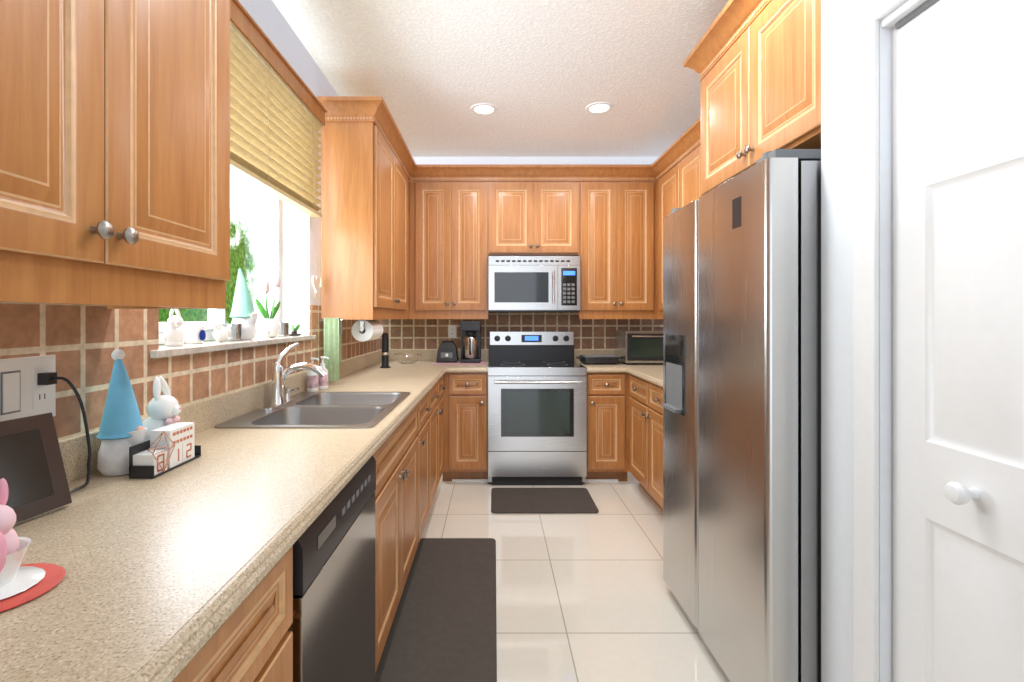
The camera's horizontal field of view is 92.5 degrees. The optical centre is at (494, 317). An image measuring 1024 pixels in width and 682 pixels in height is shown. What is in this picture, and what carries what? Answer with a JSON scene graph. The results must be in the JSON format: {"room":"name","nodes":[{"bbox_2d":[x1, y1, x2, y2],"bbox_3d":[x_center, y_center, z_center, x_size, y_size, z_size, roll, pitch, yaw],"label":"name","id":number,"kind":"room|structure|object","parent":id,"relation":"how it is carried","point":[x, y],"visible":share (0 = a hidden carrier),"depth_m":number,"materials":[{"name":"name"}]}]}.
{"room":"kitchen","nodes":[
{"label":"kitchen","id":0,"kind":"room"},
{"bbox_2d":[238,0,338,334],"bbox_3d":[-1.120,-0.080,0.715,0.200,2.760,7.430,0,0,0],"label":"wall","id":1,"kind":"structure","parent":0,"point":[301,249],"depth_m":2.70,"materials":[{"name":"paint"}]},
{"bbox_2d":[0,0,229,291],"bbox_3d":[-0.856,-0.677,0.875,0.324,1.185,0.850,0,0,0],"label":"upper cabinet","id":2,"kind":"object","parent":1,"relation":"attached to","point":[114,154],"depth_m":0.90,"materials":[{"name":"brown wood"}]},
{"bbox_2d":[0,302,381,440],"bbox_3d":[-1.017,0.172,1.915,0.006,0.487,5.030,0,0,0],"label":"tile","id":3,"kind":"structure","parent":1,"relation":"attached to","point":[82,342],"depth_m":1.33,"materials":[{"name":"tile"}]},
{"bbox_2d":[0,355,55,421],"bbox_3d":[-1.009,0.155,1.055,0.009,0.140,0.140,0,0,0],"label":"electrical outlet","id":4,"kind":"object","parent":3,"relation":"attached to","point":[23,394],"visible":0.81,"depth_m":1.05,"materials":[{"name":"grey plastic"}]},
{"bbox_2d":[319,318,342,334],"bbox_3d":[-0.947,0.049,2.845,0.134,0.102,0.027,0,0,0],"label":"towel bar","id":5,"kind":"object","parent":3,"relation":"attached to","point":[340,320],"visible":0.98,"depth_m":2.84,"materials":[{"name":"silver metal"}]},
{"bbox_2d":[324,318,340,380],"bbox_3d":[-0.940,0.182,2.845,0.088,0.366,0.041,0,0,0],"label":"hanging towel","id":6,"kind":"object","parent":5,"relation":"hanging from","point":[332,344],"visible":0.94,"depth_m":2.83,"materials":[{"name":"green fabric"}]},
{"bbox_2d":[159,172,281,344],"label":"window","id":7,"kind":"structure","parent":1,"relation":"in","point":[275,253],"depth_m":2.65,"materials":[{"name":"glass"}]},
{"bbox_2d":[150,335,315,357],"bbox_3d":[-1.080,0.107,2.085,0.180,0.024,1.290,0,0,0],"label":"window sill","id":8,"kind":"structure","parent":1,"relation":"attached to","point":[163,351],"depth_m":1.80,"materials":[{"name":"stone"}]},
{"bbox_2d":[164,309,183,345],"bbox_3d":[-1.083,0.028,1.660,0.061,0.132,0.059,0,0,0],"label":"bunny","id":9,"kind":"object","parent":8,"relation":"on","point":[173,333],"visible":0.94,"depth_m":1.64,"materials":[{"name":"white ceramic"}]},
{"bbox_2d":[183,326,205,343],"bbox_3d":[-1.105,0.061,1.800,0.068,0.066,0.068,0,0,0],"label":"tin","id":10,"kind":"object","parent":8,"relation":"on","point":[194,334],"visible":0.96,"depth_m":1.77,"materials":[{"name":"white metal"}]},
{"bbox_2d":[212,321,230,341],"bbox_3d":[-1.065,0.052,1.914,0.046,0.084,0.127,0,0,0],"label":"bird","id":11,"kind":"object","parent":8,"relation":"on","point":[220,333],"visible":1,"depth_m":1.88},
{"bbox_2d":[223,324,241,340],"bbox_3d":[-1.085,0.059,2.030,0.072,0.070,0.072,0,0,0],"label":"votive","id":12,"kind":"object","parent":8,"relation":"on","point":[235,333],"visible":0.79,"depth_m":2.00,"materials":[{"name":"silver glass"}]},
{"bbox_2d":[229,268,257,339],"bbox_3d":[-1.090,-0.062,2.135,0.116,0.311,0.106,0,0,0],"label":"gnome","id":13,"kind":"object","parent":8,"relation":"on","point":[244,313],"visible":0.96,"depth_m":2.11,"materials":[{"name":"teal fabric"}]},
{"bbox_2d":[264,325,270,338],"bbox_3d":[-1.037,0.063,2.240,0.032,0.061,0.027,0,0,0],"label":"bunny","id":14,"kind":"object","parent":8,"relation":"on","point":[267,333],"visible":0.98,"depth_m":2.23,"materials":[{"name":"white ceramic"}]},
{"bbox_2d":[255,277,280,337],"bbox_3d":[-1.075,-0.054,2.342,0.098,0.296,0.116,0,0,0],"label":"tulips","id":15,"kind":"object","parent":8,"relation":"on","point":[272,323],"visible":1,"depth_m":2.32,"materials":[{"name":"white ceramic"}]},
{"bbox_2d":[276,323,288,336],"bbox_3d":[-1.085,0.059,2.500,0.072,0.070,0.072,0,0,0],"label":"votive","id":16,"kind":"object","parent":8,"relation":"on","point":[284,329],"visible":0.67,"depth_m":2.48,"materials":[{"name":"silver glass"}]},
{"bbox_2d":[289,324,300,335],"bbox_3d":[-1.065,0.063,2.610,0.072,0.061,0.072,0,0,0],"label":"plant","id":17,"kind":"object","parent":8,"relation":"on","point":[294,331],"visible":1,"depth_m":2.60,"materials":[{"name":"green plant"}]},
{"bbox_2d":[230,21,322,286],"bbox_3d":[-0.975,-0.622,2.075,0.066,0.904,1.290,0,0,0],"label":"window blind","id":18,"kind":"object","parent":1,"relation":"attached to","point":[276,125],"visible":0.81,"depth_m":2.12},
{"bbox_2d":[230,0,326,125],"bbox_3d":[-0.977,-1.119,2.075,0.084,0.087,1.340,0,0,0],"label":"window valance","id":19,"kind":"object","parent":1,"relation":"attached to","point":[247,26],"visible":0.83,"depth_m":2.09,"materials":[{"name":"brown wood"}]},
{"bbox_2d":[312,276,319,297],"bbox_3d":[-1.014,-0.235,2.790,0.010,0.249,0.102,0,0,0],"label":"heart sign","id":20,"kind":"object","parent":1,"relation":"attached to","point":[315,281],"visible":0.98,"depth_m":2.79,"materials":[{"name":"white ceramic"}]},
{"bbox_2d":[321,122,408,313],"bbox_3d":[-0.855,-0.600,3.404,0.324,1.100,1.058,0,0,0],"label":"upper cabinet","id":21,"kind":"object","parent":1,"relation":"attached to","point":[365,229],"depth_m":2.87,"materials":[{"name":"brown wood"}]},
{"bbox_2d":[351,320,382,341],"bbox_3d":[-0.805,0.077,3.130,0.132,0.133,0.306,0,0,0],"label":"paper towel holder","id":22,"kind":"object","parent":21,"relation":"attached to","point":[364,330],"visible":1,"depth_m":2.99,"materials":[{"name":"white paper"}]},
{"bbox_2d":[409,181,409,313],"bbox_3d":[-0.855,-0.600,4.180,0.324,1.100,0.494,0,0,0],"label":"upper cabinet","id":23,"kind":"object","parent":1,"relation":"attached to","point":[409,181],"depth_m":4.12,"materials":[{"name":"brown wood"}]},
{"bbox_2d":[272,0,728,156],"bbox_3d":[0.280,-1.510,0.815,3.200,0.100,7.630,0,0,0],"label":"ceiling","id":24,"kind":"structure","parent":0,"point":[540,75],"depth_m":2.85,"materials":[{"name":"white paint"}]},
{"bbox_2d":[471,103,497,114],"bbox_3d":[-0.070,-1.456,3.420,0.190,0.008,0.190,0,0,0],"label":"recessed light","id":25,"kind":"object","parent":24,"relation":"in","point":[483,109],"visible":1,"depth_m":3.41,"materials":[{"name":"white paint"}]},
{"bbox_2d":[585,102,612,113],"bbox_3d":[0.730,-1.456,3.400,0.190,0.008,0.190,0,0,0],"label":"recessed light","id":26,"kind":"object","parent":24,"relation":"in","point":[599,107],"visible":1,"depth_m":3.39,"materials":[{"name":"white paint"}]},
{"bbox_2d":[413,157,679,164],"bbox_3d":[0.280,-0.080,4.490,3.200,2.760,0.120,0,0,0],"label":"wall","id":27,"kind":"structure","parent":0,"point":[534,160],"depth_m":4.43,"materials":[{"name":"paint"}]},
{"bbox_2d":[410,181,489,312],"bbox_3d":[-0.380,-0.600,4.265,0.660,1.100,0.324,0,0,0],"label":"upper cabinet","id":28,"kind":"object","parent":27,"relation":"attached to","point":[462,231],"depth_m":4.10,"materials":[{"name":"brown wood"}]},
{"bbox_2d":[382,312,662,349],"bbox_3d":[0.333,0.172,4.427,2.694,0.487,0.006,0,0,0],"label":"tile","id":29,"kind":"structure","parent":27,"relation":"attached to","point":[432,334],"depth_m":4.42,"materials":[{"name":"tile"}]},
{"bbox_2d":[448,325,455,337],"bbox_3d":[-0.378,0.122,4.420,0.075,0.115,0.007,0,0,0],"label":"electrical outlet","id":30,"kind":"object","parent":29,"relation":"attached to","point":[451,331],"visible":1,"depth_m":4.42,"materials":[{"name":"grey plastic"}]},
{"bbox_2d":[490,181,581,256],"bbox_3d":[0.334,-0.841,4.265,0.768,0.618,0.324,0,0,0],"label":"upper cabinet","id":31,"kind":"object","parent":27,"relation":"attached to","point":[528,218],"depth_m":4.10,"materials":[{"name":"brown wood"}]},
{"bbox_2d":[488,256,579,311],"bbox_3d":[0.334,-0.282,4.210,0.762,0.462,0.417,0,0,0],"label":"over-the-range microwave","id":32,"kind":"object","parent":31,"relation":"attached to","point":[533,283],"visible":1,"depth_m":4.04,"materials":[{"name":"silver metal"}]},
{"bbox_2d":[317,0,771,180],"bbox_3d":[0.177,-1.210,2.782,2.389,0.120,2.680,0,0,0],"label":"crown molding","id":33,"kind":"structure","parent":31,"relation":"attached to","point":[730,24],"depth_m":3.39,"materials":[{"name":"brown wood"}]},
{"bbox_2d":[579,181,656,312],"bbox_3d":[1.045,-0.600,4.265,0.654,1.100,0.324,0,0,0],"label":"upper cabinet","id":34,"kind":"object","parent":27,"relation":"attached to","point":[618,261],"depth_m":4.10,"materials":[{"name":"brown wood"}]},
{"bbox_2d":[421,472,729,681],"bbox_3d":[0.280,1.330,0.815,3.200,0.060,7.630,0,0,0],"label":"floor","id":35,"kind":"structure","parent":0,"point":[585,597],"depth_m":2.33,"materials":[{"name":"tile"}]},
{"bbox_2d":[172,546,292,681],"bbox_3d":[-0.703,0.863,0.609,0.625,0.876,0.718,0,0,0],"label":"base cabinet","id":36,"kind":"object","parent":35,"relation":"on","point":[250,639],"visible":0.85,"depth_m":0.78,"materials":[{"name":"brown wood"}]},
{"bbox_2d":[287,455,375,681],"bbox_3d":[-0.674,0.862,1.275,0.592,0.867,0.606,0,0,0],"label":"dishwasher","id":37,"kind":"object","parent":35,"relation":"on","point":[332,627],"visible":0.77,"depth_m":1.20,"materials":[{"name":"grey metal"}]},
{"bbox_2d":[373,401,420,672],"bbox_3d":[-0.703,0.863,2.062,0.625,0.876,0.960,0,0,0],"label":"base cabinet","id":38,"kind":"object","parent":35,"relation":"on","point":[408,455],"depth_m":1.96,"materials":[{"name":"brown wood"}]},
{"bbox_2d":[0,342,451,681],"bbox_3d":[-0.682,0.333,1.911,0.660,0.447,5.022,0,0,0],"label":"countertop","id":39,"kind":"structure","parent":38,"relation":"on","point":[166,573],"depth_m":0.93,"materials":[{"name":"beige stone"}]},
{"bbox_2d":[0,478,65,611],"bbox_3d":[-0.700,0.306,0.685,0.152,0.156,0.152,0,0,0],"label":"figurine","id":40,"kind":"object","parent":39,"relation":"on","point":[20,584],"visible":1,"depth_m":0.69,"materials":[{"name":"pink ceramic"}]},
{"bbox_2d":[0,412,71,523],"bbox_3d":[-0.920,0.288,0.874,0.074,0.187,0.270,0,0,9],"label":"digital photo frame","id":41,"kind":"object","parent":39,"relation":"on","point":[32,472],"visible":0.98,"depth_m":0.95,"materials":[{"name":"black plastic"}]},
{"bbox_2d":[37,372,90,493],"bbox_3d":[-0.961,0.252,1.001,0.089,0.261,0.264,0,0,0],"label":"power cord","id":42,"kind":"object","parent":39,"relation":"on","point":[48,378],"visible":0.81,"depth_m":1.10,"materials":[{"name":"black plastic"}]},
{"bbox_2d":[96,349,147,475],"bbox_3d":[-0.927,0.232,1.225,0.108,0.304,0.099,0,0,0],"label":"gnome","id":43,"kind":"object","parent":39,"relation":"on","point":[122,429],"visible":0.9,"depth_m":1.20,"materials":[{"name":"blue fabric"}]},
{"bbox_2d":[142,376,181,441],"bbox_3d":[-0.920,0.272,1.350,0.116,0.223,0.099,0,0,0],"label":"bunny","id":44,"kind":"object","parent":39,"relation":"on","point":[163,410],"visible":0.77,"depth_m":1.33,"materials":[{"name":"white ceramic"}]},
{"bbox_2d":[129,422,200,478],"bbox_3d":[-0.835,0.331,1.262,0.073,0.106,0.196,0,0,0],"label":"calendar","id":45,"kind":"object","parent":39,"relation":"on","point":[165,449],"visible":1,"depth_m":1.24,"materials":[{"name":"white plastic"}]},
{"bbox_2d":[258,342,327,411],"bbox_3d":[-0.850,0.244,2.111,0.230,0.269,0.250,0,0,0],"label":"faucet","id":46,"kind":"object","parent":39,"relation":"on","point":[278,403],"depth_m":2.10,"materials":[{"name":"silver metal"}]},
{"bbox_2d":[307,357,318,391],"bbox_3d":[-0.945,0.295,2.562,0.069,0.177,0.059,0,0,0],"label":"soap bottle","id":47,"kind":"object","parent":39,"relation":"on","point":[312,381],"visible":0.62,"depth_m":2.54,"materials":[{"name":"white plastic"}]},
{"bbox_2d":[318,356,328,389],"bbox_3d":[-0.920,0.295,2.642,0.069,0.177,0.059,0,0,0],"label":"soap bottle","id":48,"kind":"object","parent":39,"relation":"on","point":[323,383],"visible":0.79,"depth_m":2.62,"materials":[{"name":"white plastic"}]},
{"bbox_2d":[380,333,390,367],"bbox_3d":[-0.840,0.248,3.780,0.084,0.271,0.084,0,0,0],"label":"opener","id":49,"kind":"object","parent":39,"relation":"on","point":[385,350],"visible":1,"depth_m":3.76,"materials":[{"name":"black plastic"}]},
{"bbox_2d":[394,353,420,363],"bbox_3d":[-0.730,0.343,4.130,0.229,0.080,0.229,0,0,0],"label":"wire bowl","id":50,"kind":"object","parent":39,"relation":"on","point":[406,362],"visible":1,"depth_m":4.14,"materials":[{"name":"silver metal"}]},
{"bbox_2d":[433,360,485,364],"bbox_3d":[-0.285,0.381,4.170,0.430,0.006,0.370,0,0,0],"label":"mat","id":51,"kind":"object","parent":39,"relation":"on","point":[482,362],"visible":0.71,"depth_m":4.06,"materials":[{"name":"pink fabric"}]},
{"bbox_2d":[436,340,458,362],"bbox_3d":[-0.400,0.286,4.213,0.176,0.181,0.189,0,0,0],"label":"toaster","id":52,"kind":"object","parent":51,"relation":"on","point":[447,352],"visible":1,"depth_m":4.14,"materials":[{"name":"black plastic"}]},
{"bbox_2d":[460,321,480,362],"bbox_3d":[-0.200,0.202,4.196,0.170,0.350,0.268,0,0,0],"label":"coffee maker","id":53,"kind":"object","parent":51,"relation":"on","point":[470,341],"visible":1,"depth_m":4.12,"materials":[{"name":"black plastic"}]},
{"bbox_2d":[421,387,432,535],"bbox_3d":[-0.703,0.863,2.767,0.625,0.876,0.450,0,0,0],"label":"base cabinet","id":54,"kind":"object","parent":35,"relation":"on","point":[427,402],"depth_m":2.85,"materials":[{"name":"brown wood"}]},
{"bbox_2d":[375,538,496,681],"bbox_3d":[-0.215,1.292,2.100,0.450,0.016,1.520,0,0,0],"label":"area rug","id":55,"kind":"object","parent":35,"relation":"on","point":[443,627],"visible":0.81,"depth_m":2.09,"materials":[{"name":"fabric"}]},
{"bbox_2d":[433,378,440,499],"bbox_3d":[-0.703,0.863,3.217,0.625,0.876,0.450,0,0,0],"label":"base cabinet","id":56,"kind":"object","parent":35,"relation":"on","point":[437,387],"depth_m":3.36,"materials":[{"name":"brown wood"}]},
{"bbox_2d":[441,376,444,475],"bbox_3d":[-0.703,0.863,3.631,0.625,0.876,0.378,0,0,0],"label":"base cabinet","id":57,"kind":"object","parent":35,"relation":"on","point":[442,387],"depth_m":3.68,"materials":[{"name":"brown wood"}]},
{"bbox_2d":[442,373,487,480],"bbox_3d":[-0.230,0.863,4.098,0.361,0.875,0.656,0,0,0],"label":"base cabinet","id":58,"kind":"object","parent":35,"relation":"on","point":[465,426],"visible":1,"depth_m":3.80,"materials":[{"name":"brown wood"}]},
{"bbox_2d":[452,350,488,372],"bbox_3d":[-0.201,0.354,4.099,0.303,0.138,0.646,0,0,0],"label":"countertop","id":59,"kind":"structure","parent":58,"relation":"on","point":[484,353],"depth_m":3.80,"materials":[{"name":"beige stone"}]},
{"bbox_2d":[452,479,617,481],"bbox_3d":[0.325,1.290,3.887,1.318,0.020,0.014,0,0,0],"label":"trim","id":60,"kind":"structure","parent":35,"relation":"on","point":[486,480],"depth_m":3.88,"materials":[{"name":"white paint"}]},
{"bbox_2d":[488,331,586,484],"bbox_3d":[0.334,0.711,4.069,0.762,1.178,0.699,0,0,0],"label":"range","id":61,"kind":"object","parent":35,"relation":"on","point":[537,407],"visible":1,"depth_m":3.77,"materials":[{"name":"silver metal"}]},
{"bbox_2d":[491,488,598,512],"bbox_3d":[0.340,1.292,3.480,0.720,0.016,0.460,0,0,0],"label":"area rug","id":62,"kind":"object","parent":35,"relation":"on","point":[541,500],"visible":0.96,"depth_m":3.44,"materials":[{"name":"rubber"}]},
{"bbox_2d":[586,373,629,480],"bbox_3d":[0.888,0.863,4.098,0.343,0.875,0.656,0,0,0],"label":"base cabinet","id":63,"kind":"object","parent":35,"relation":"on","point":[607,451],"visible":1,"depth_m":3.80,"materials":[{"name":"brown wood"}]},
{"bbox_2d":[574,350,619,372],"bbox_3d":[0.858,0.354,4.099,0.281,0.138,0.646,0,0,0],"label":"countertop","id":64,"kind":"structure","parent":63,"relation":"on","point":[592,367],"depth_m":4.05,"materials":[{"name":"beige stone"}]},
{"bbox_2d":[576,355,621,364],"bbox_3d":[0.885,0.351,4.130,0.370,0.066,0.250,0,0,0],"label":"griddle","id":65,"kind":"object","parent":64,"relation":"on","point":[613,359],"visible":1,"depth_m":4.01,"materials":[{"name":"black metal"}]},
{"bbox_2d":[629,374,662,510],"bbox_3d":[1.353,0.863,3.335,0.625,0.876,0.970,0,0,0],"label":"base cabinet","id":66,"kind":"object","parent":35,"relation":"on","point":[645,434],"visible":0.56,"depth_m":3.28,"materials":[{"name":"brown wood"}]},
{"bbox_2d":[620,361,662,386],"bbox_3d":[1.335,0.354,3.397,0.674,0.138,2.050,0,0,0],"label":"countertop","id":67,"kind":"structure","parent":66,"relation":"on","point":[650,372],"depth_m":3.61,"materials":[{"name":"beige stone"}]},
{"bbox_2d":[615,330,662,364],"bbox_3d":[1.305,0.246,4.157,0.460,0.275,0.407,0,0,0],"label":"toaster oven","id":68,"kind":"object","parent":67,"relation":"on","point":[638,346],"visible":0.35,"depth_m":3.99,"materials":[{"name":"silver metal"}]},
{"bbox_2d":[662,149,820,681],"bbox_3d":[1.219,0.396,1.901,0.882,1.809,0.908,0,0,0],"label":"fridge","id":69,"kind":"object","parent":35,"relation":"on","point":[741,404],"visible":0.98,"depth_m":1.55,"materials":[{"name":"silver metal"}]},
{"bbox_2d":[821,0,907,681],"bbox_3d":[1.320,-0.080,-0.781,0.720,2.760,4.437,0,0,0],"label":"wall","id":70,"kind":"structure","parent":0,"point":[836,340],"depth_m":1.34,"materials":[{"name":"paint"}]},
{"bbox_2d":[853,0,938,681],"bbox_3d":[1.013,0.242,0.811,0.134,2.115,0.963,0,0,0],"label":"trim","id":71,"kind":"structure","parent":70,"relation":"attached to","point":[868,15],"depth_m":1.24,"materials":[{"name":"white paint"}]},
{"bbox_2d":[893,0,1023,681],"bbox_3d":[0.978,0.288,0.811,0.088,2.000,0.805,0,0,0],"label":"door","id":72,"kind":"structure","parent":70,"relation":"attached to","point":[958,340],"depth_m":1.04,"materials":[{"name":"white paint"}]},
{"bbox_3d":[1.730,-0.080,0.715,0.100,2.760,7.430,0,0,0],"label":"wall","id":73,"kind":"structure","parent":0,"visible":0},
{"bbox_2d":[657,146,700,313],"bbox_3d":[1.515,-0.600,3.637,0.324,1.100,0.970,0,0,0],"label":"upper cabinet","id":74,"kind":"object","parent":73,"relation":"attached to","point":[678,185],"depth_m":3.70,"materials":[{"name":"brown wood"}]},
{"bbox_2d":[700,0,820,194],"bbox_3d":[1.318,-0.863,1.904,0.718,0.575,0.924,0,0,0],"label":"upper cabinet","id":75,"kind":"object","parent":73,"relation":"attached to","point":[760,88],"visible":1,"depth_m":1.80,"materials":[{"name":"brown wood"}]}
]}

